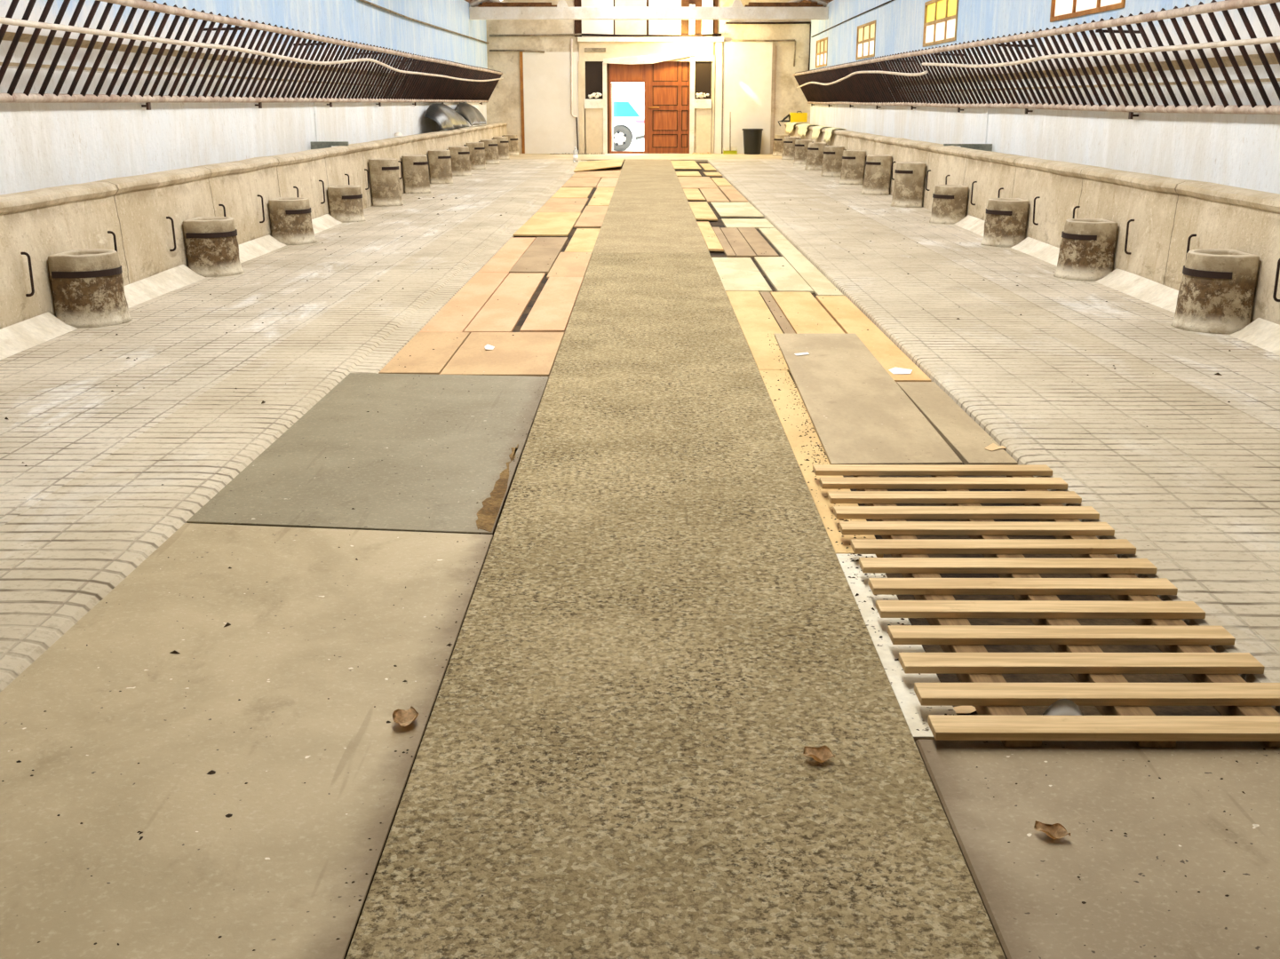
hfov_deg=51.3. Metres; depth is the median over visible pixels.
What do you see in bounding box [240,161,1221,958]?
floor
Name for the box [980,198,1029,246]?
tub
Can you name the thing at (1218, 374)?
crumbs
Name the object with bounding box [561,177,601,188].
board
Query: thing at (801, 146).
tub
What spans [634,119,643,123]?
tail light
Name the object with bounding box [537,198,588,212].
board
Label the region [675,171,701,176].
board
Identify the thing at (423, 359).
board
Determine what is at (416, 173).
tub
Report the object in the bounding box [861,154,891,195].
tub
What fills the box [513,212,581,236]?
board
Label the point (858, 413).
sheet
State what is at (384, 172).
tub
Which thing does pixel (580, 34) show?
pipe
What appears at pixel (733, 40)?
pipe
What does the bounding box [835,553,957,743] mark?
board
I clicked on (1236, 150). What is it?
wall
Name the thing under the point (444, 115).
plastic sheet
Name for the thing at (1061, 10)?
window
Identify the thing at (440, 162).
tub
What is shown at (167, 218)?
bar
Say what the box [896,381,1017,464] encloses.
sheet
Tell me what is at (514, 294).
board
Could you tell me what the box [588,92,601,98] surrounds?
bunch
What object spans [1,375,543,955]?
crumbs
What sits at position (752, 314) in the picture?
board
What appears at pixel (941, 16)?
window
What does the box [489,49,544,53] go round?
pipe
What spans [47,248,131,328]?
tub
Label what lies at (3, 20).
pipe
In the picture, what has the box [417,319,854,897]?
crumbs
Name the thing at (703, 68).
window
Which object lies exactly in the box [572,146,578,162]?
water bottle
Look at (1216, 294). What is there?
tub
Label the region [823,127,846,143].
cloth
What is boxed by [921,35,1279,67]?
pipe
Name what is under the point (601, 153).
leaf litter
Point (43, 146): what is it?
wall
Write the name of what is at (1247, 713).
pallet
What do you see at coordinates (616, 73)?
door
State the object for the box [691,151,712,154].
leaf litter
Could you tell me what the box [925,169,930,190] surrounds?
bar
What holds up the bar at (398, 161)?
attached to the wall at (41, 224)
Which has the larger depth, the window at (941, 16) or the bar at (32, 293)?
the window at (941, 16)
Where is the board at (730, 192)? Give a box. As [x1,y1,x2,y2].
[717,185,748,202]
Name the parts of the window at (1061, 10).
pane, pane, pane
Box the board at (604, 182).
[596,177,618,188]
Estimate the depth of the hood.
39.27 m
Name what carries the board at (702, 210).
on the floor at (1029, 711)
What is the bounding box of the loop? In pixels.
[778,113,790,126]
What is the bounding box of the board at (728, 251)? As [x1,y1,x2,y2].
[712,227,736,257]
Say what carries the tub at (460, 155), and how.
on the floor at (663, 760)
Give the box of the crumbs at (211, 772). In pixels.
[15,558,429,945]
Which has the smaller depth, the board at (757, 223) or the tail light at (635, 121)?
the board at (757, 223)
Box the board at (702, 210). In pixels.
[688,201,717,220]
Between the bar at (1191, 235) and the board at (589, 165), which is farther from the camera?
the board at (589, 165)
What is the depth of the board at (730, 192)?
22.82 m
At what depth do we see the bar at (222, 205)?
12.75 m
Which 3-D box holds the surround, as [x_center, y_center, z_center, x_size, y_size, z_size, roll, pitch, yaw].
[0.308,-11.262,39.116,4.246,3.294,0.160,0,16,0]
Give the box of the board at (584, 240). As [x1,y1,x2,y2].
[564,228,600,252]
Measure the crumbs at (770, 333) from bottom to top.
0.008 m
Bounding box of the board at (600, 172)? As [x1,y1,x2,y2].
[571,168,621,177]
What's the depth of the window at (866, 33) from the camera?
28.94 m
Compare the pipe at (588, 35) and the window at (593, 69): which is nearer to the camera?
the pipe at (588, 35)
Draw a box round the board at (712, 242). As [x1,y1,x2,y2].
[696,221,723,251]
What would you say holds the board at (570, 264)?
on the floor at (1029, 711)
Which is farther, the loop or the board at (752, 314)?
the loop
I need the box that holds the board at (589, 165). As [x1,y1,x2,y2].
[573,159,624,172]
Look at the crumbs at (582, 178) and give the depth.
10.74 m
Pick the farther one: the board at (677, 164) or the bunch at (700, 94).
the bunch at (700, 94)
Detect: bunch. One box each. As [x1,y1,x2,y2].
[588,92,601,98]
[695,92,708,97]
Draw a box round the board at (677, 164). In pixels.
[671,160,701,169]
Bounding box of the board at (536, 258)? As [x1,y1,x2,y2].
[508,237,567,274]
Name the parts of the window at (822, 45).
pane, pane, pane, pane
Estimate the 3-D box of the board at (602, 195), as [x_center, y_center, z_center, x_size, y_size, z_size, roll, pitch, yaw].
[-0.631,-4.780,22.474,0.331,0.025,4.412,0,16,0]
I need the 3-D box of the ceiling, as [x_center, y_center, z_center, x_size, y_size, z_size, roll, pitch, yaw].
[0.067,-7.563,14.477,10.600,1.720,50.586,0,16,0]
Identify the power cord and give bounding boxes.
[575,117,578,151]
[721,41,723,153]
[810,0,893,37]
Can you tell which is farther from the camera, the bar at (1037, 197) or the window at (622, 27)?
the window at (622, 27)
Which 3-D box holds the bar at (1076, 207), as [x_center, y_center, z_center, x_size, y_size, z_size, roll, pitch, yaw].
[4.100,-2.429,12.552,0.056,0.294,0.019,0,16,0]
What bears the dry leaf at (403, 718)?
on the board at (289, 647)
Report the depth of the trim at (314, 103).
18.95 m
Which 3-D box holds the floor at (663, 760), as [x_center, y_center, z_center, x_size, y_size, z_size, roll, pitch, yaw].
[0.166,-2.834,15.924,10.603,0.257,50.186,0,16,0]
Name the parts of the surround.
sill, jamb panel, vent plate, post, post, sill, jamb panel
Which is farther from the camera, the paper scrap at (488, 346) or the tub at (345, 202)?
the tub at (345, 202)
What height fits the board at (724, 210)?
0.034 m
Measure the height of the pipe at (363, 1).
0.124 m
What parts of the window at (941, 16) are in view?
pane, pane, pane, pane, pane, pane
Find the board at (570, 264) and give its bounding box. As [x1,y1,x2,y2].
[546,252,591,278]
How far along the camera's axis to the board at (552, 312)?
10.31 m
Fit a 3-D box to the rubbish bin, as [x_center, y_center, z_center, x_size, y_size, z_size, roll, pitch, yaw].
[3.300,-9.930,39.128,0.611,0.724,0.611,0,16,0]
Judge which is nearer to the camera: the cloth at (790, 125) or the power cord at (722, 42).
the cloth at (790, 125)
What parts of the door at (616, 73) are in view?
panel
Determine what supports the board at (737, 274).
on the floor at (1029, 711)
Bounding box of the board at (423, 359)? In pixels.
[378,332,469,374]
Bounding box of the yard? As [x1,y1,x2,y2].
[612,122,643,151]
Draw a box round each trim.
[313,95,318,141]
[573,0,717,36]
[983,94,989,143]
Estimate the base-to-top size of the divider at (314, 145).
0.428 m
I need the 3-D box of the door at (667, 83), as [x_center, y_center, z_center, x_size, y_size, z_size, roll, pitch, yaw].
[0.822,-11.085,39.310,1.329,2.848,0.100,0,16,0]
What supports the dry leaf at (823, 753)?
on the floor at (663, 760)
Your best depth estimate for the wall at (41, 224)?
11.08 m
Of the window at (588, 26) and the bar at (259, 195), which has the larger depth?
the window at (588, 26)
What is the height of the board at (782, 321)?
0.019 m
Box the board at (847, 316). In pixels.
[815,295,931,381]
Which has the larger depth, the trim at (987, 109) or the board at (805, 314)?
the trim at (987, 109)
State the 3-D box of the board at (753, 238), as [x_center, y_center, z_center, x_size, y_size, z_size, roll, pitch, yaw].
[1.328,-2.736,15.279,0.220,0.024,3.168,0,16,0]
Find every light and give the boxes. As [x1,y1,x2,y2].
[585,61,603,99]
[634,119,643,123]
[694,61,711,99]
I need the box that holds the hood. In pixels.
[723,146,736,151]
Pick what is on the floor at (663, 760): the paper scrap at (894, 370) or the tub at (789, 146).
the tub at (789, 146)
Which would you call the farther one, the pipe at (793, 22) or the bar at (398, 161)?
the pipe at (793, 22)
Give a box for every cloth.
[786,122,802,133]
[797,123,818,136]
[811,125,833,139]
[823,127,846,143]
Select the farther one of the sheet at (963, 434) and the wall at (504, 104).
the wall at (504, 104)
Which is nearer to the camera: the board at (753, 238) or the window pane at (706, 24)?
the board at (753, 238)
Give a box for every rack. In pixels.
[0,0,502,110]
[792,0,1279,119]
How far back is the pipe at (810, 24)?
38.70 m
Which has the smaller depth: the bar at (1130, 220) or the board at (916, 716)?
the board at (916, 716)
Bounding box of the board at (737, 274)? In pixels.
[711,257,771,293]
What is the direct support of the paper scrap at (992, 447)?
on the sheet at (963, 434)
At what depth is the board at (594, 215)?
18.08 m
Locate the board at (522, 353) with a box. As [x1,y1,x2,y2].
[439,332,564,376]
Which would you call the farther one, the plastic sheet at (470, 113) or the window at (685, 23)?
the window at (685, 23)
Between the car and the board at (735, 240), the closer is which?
the board at (735, 240)
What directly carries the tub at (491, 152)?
on the floor at (663, 760)
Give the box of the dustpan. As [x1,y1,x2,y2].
[723,111,737,154]
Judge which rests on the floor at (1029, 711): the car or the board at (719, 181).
the board at (719, 181)
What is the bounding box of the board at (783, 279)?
[754,256,813,293]
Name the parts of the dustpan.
handle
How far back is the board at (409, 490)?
5.89 m
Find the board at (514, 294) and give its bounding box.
[463,272,545,333]
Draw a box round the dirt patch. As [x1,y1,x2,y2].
[476,444,518,532]
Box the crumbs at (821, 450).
[763,369,954,731]
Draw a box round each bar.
[20,252,34,296]
[107,230,117,252]
[166,216,176,251]
[218,204,226,216]
[257,194,264,222]
[318,180,325,204]
[364,168,369,190]
[397,160,402,179]
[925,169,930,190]
[970,181,977,205]
[1033,196,1040,225]
[1072,206,1080,218]
[1124,219,1134,254]
[1185,234,1196,258]
[1272,258,1279,302]
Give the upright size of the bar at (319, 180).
0.294 m
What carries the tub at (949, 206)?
on the floor at (663, 760)
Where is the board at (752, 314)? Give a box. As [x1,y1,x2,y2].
[725,291,790,373]
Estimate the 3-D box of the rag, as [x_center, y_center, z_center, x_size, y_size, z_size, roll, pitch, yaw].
[-4.169,-5.948,22.924,0.152,0.074,0.326,0,16,0]
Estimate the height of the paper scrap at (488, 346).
0.009 m
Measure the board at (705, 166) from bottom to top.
0.030 m
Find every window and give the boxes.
[815,37,827,68]
[855,20,876,60]
[922,0,958,47]
[1049,0,1125,22]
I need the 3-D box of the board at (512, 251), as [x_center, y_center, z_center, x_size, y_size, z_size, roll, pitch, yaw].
[-1.365,-2.375,14.013,0.288,0.020,3.288,0,16,0]
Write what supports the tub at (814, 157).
on the floor at (663, 760)
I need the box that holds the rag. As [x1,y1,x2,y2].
[393,131,402,136]
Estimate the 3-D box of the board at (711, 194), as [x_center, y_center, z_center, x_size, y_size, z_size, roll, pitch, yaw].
[1.256,-4.866,22.781,0.352,0.022,3.258,0,16,0]
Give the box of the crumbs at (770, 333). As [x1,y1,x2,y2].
[767,333,826,463]
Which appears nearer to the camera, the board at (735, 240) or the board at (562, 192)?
the board at (735, 240)
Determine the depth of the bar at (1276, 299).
8.50 m
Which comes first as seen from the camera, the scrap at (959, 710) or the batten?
the scrap at (959, 710)
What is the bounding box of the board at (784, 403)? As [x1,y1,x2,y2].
[758,369,883,557]
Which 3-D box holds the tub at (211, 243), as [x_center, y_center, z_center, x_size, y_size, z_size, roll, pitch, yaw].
[-3.813,-2.103,11.998,0.422,0.491,0.558,0,16,0]
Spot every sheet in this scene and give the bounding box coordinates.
[424,103,469,129]
[454,101,486,126]
[774,333,962,464]
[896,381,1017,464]
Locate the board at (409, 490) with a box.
[186,373,548,534]
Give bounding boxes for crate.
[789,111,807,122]
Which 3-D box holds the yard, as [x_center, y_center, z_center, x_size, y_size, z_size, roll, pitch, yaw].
[0.296,-17.803,68.762,60.000,0.280,59.550,0,16,0]
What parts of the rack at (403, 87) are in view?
rail, rail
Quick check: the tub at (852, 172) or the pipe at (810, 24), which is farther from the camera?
the pipe at (810, 24)
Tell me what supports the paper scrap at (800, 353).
on the sheet at (858, 413)
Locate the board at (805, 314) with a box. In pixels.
[770,292,845,333]
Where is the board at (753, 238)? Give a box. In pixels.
[737,227,779,256]
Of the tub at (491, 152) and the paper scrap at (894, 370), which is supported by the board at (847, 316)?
the paper scrap at (894, 370)
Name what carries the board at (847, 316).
on the floor at (1029, 711)
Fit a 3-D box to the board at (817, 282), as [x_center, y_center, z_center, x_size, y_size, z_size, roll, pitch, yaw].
[1.586,-2.335,13.874,0.213,0.020,6.030,0,16,0]
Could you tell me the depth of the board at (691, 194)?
22.52 m
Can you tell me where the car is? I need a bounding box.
[613,99,643,151]
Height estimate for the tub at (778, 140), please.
0.576 m
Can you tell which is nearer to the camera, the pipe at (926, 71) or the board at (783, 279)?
the board at (783, 279)
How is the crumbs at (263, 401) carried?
on the floor at (663, 760)
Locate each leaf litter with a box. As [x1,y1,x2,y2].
[549,152,603,154]
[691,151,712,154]
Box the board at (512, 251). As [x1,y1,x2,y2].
[477,237,535,272]
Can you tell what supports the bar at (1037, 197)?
attached to the wall at (1165, 211)
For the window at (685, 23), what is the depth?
38.59 m
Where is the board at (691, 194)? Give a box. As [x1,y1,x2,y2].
[683,188,705,200]
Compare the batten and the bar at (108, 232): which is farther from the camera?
the batten
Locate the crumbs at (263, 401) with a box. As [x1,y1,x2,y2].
[4,197,511,484]
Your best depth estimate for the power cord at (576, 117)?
39.39 m
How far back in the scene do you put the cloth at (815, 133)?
31.53 m
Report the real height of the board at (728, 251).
0.023 m
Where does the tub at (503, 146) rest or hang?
on the floor at (663, 760)
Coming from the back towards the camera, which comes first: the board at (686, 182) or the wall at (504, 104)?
the wall at (504, 104)
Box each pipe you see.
[0,16,503,81]
[358,0,489,43]
[489,32,581,36]
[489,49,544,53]
[570,39,576,118]
[581,33,721,37]
[725,21,810,23]
[731,39,795,66]
[796,70,928,88]
[808,23,810,70]
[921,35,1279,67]
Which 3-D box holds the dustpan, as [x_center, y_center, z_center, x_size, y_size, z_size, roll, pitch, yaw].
[2.654,-10.168,39.097,0.400,1.201,0.225,0,16,0]
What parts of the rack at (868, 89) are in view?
rail, rail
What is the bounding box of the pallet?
[812,464,1279,747]
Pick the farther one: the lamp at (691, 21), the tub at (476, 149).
the lamp at (691, 21)
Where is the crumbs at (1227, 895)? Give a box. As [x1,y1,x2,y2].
[976,748,1279,957]
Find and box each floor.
[0,153,1279,958]
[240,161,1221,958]
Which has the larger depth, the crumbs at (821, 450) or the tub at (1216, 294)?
the tub at (1216, 294)
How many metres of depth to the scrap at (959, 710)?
3.52 m
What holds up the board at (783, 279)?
on the floor at (1029, 711)
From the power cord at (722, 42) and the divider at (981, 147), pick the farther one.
the power cord at (722, 42)
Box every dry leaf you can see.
[392,706,418,727]
[803,745,834,763]
[1033,820,1070,839]
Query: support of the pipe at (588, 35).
on the surround
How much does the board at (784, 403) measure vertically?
0.023 m
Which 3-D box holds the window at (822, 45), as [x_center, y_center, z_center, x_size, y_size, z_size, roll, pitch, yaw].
[4.958,-11.588,36.191,0.080,0.720,2.400,0,16,0]
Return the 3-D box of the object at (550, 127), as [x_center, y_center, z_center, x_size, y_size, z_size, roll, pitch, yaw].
[-2.596,-11.082,39.237,1.648,2.882,0.050,0,16,0]
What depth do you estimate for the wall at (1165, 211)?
11.23 m
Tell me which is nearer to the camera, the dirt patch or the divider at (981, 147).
the dirt patch
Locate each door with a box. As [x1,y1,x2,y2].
[606,63,645,153]
[644,61,690,153]
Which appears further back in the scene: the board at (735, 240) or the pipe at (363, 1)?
the pipe at (363, 1)
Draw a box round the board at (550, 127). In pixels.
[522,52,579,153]
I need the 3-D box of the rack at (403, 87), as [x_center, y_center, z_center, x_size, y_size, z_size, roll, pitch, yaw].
[-4.346,-7.088,23.587,0.563,0.943,32.116,0,16,0]
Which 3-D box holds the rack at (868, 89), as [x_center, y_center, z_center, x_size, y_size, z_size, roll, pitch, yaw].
[4.686,-7.022,23.567,0.593,0.974,32.116,0,16,0]
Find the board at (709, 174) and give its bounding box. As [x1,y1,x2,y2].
[703,172,722,176]
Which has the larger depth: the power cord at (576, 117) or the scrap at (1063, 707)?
the power cord at (576, 117)
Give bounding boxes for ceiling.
[464,0,833,7]
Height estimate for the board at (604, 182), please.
0.023 m
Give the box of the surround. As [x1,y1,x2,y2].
[577,37,723,153]
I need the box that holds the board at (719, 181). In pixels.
[710,177,731,186]
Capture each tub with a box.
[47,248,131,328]
[182,216,244,277]
[268,197,317,245]
[327,184,365,222]
[368,158,403,206]
[401,154,431,193]
[428,150,453,183]
[448,145,472,175]
[466,142,486,169]
[480,139,499,164]
[492,136,509,159]
[503,134,519,155]
[772,135,788,155]
[781,136,799,159]
[793,139,811,164]
[804,142,826,170]
[820,145,844,176]
[839,150,866,184]
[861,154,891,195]
[890,161,925,207]
[929,184,968,224]
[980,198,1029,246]
[1053,218,1117,280]
[1170,248,1259,333]
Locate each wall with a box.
[0,0,487,195]
[0,122,507,360]
[485,0,810,153]
[784,122,1279,355]
[809,0,1279,192]
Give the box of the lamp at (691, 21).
[689,4,694,34]
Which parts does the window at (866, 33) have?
pane, pane, pane, pane, pane, pane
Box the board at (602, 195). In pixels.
[587,187,614,206]
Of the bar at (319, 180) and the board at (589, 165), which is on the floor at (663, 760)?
the board at (589, 165)
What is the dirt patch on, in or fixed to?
on the board at (409, 490)
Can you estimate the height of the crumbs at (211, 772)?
0.010 m
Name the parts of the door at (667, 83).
panel, moulding, moulding, panel, panel, panel, moulding, moulding, panel, moulding, panel, panel, panel, moulding, moulding, moulding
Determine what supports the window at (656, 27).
attached to the wall at (504, 104)
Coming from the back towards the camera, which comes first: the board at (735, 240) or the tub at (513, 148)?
the tub at (513, 148)
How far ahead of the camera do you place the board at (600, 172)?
29.34 m
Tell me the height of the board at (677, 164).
0.040 m
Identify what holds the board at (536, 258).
on the floor at (1029, 711)
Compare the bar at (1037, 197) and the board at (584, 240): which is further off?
the board at (584, 240)
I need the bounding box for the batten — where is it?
[519,51,524,153]
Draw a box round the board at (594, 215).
[573,206,608,228]
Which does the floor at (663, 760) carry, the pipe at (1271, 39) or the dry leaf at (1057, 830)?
the dry leaf at (1057, 830)
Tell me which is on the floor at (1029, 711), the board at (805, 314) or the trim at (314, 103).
the board at (805, 314)
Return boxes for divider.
[310,141,348,150]
[943,143,992,151]
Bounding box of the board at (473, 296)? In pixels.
[419,272,508,332]
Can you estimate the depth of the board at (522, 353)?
8.40 m
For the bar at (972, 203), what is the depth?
16.45 m
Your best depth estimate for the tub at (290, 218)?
14.44 m
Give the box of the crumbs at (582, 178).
[397,177,868,365]
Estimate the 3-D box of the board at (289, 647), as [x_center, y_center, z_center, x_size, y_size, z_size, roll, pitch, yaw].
[-1.129,0.693,3.140,1.170,0.006,3.854,0,16,0]
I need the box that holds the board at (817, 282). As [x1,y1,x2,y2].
[758,228,843,295]
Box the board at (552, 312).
[519,277,583,333]
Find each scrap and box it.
[484,344,494,349]
[794,352,809,355]
[888,367,912,373]
[953,706,976,714]
[984,443,1006,451]
[1042,699,1083,715]
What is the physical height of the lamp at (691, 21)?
0.824 m
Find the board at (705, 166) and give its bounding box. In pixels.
[699,163,716,170]
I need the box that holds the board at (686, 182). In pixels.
[677,176,718,189]
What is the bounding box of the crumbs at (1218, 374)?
[784,201,1250,427]
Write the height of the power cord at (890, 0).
0.132 m
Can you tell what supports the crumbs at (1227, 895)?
on the floor at (663, 760)
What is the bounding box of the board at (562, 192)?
[550,187,593,198]
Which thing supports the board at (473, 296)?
on the floor at (1029, 711)
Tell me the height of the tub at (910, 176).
0.636 m
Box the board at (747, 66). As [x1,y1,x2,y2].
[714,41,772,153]
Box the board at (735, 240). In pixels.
[720,227,756,257]
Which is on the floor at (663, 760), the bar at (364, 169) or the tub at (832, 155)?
the tub at (832, 155)
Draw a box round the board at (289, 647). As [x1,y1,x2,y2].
[0,523,492,958]
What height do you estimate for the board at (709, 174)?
0.035 m
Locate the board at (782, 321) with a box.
[759,292,795,333]
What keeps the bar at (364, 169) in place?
attached to the wall at (41, 224)
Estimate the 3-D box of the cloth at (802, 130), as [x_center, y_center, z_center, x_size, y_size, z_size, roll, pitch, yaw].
[4.354,-9.010,34.391,0.405,0.320,2.079,0,16,0]
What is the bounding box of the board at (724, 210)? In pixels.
[710,202,763,217]
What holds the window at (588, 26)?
attached to the wall at (504, 104)
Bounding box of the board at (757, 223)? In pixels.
[721,218,774,229]
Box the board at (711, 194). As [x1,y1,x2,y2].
[699,188,729,202]
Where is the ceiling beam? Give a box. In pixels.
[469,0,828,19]
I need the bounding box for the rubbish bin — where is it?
[742,128,763,154]

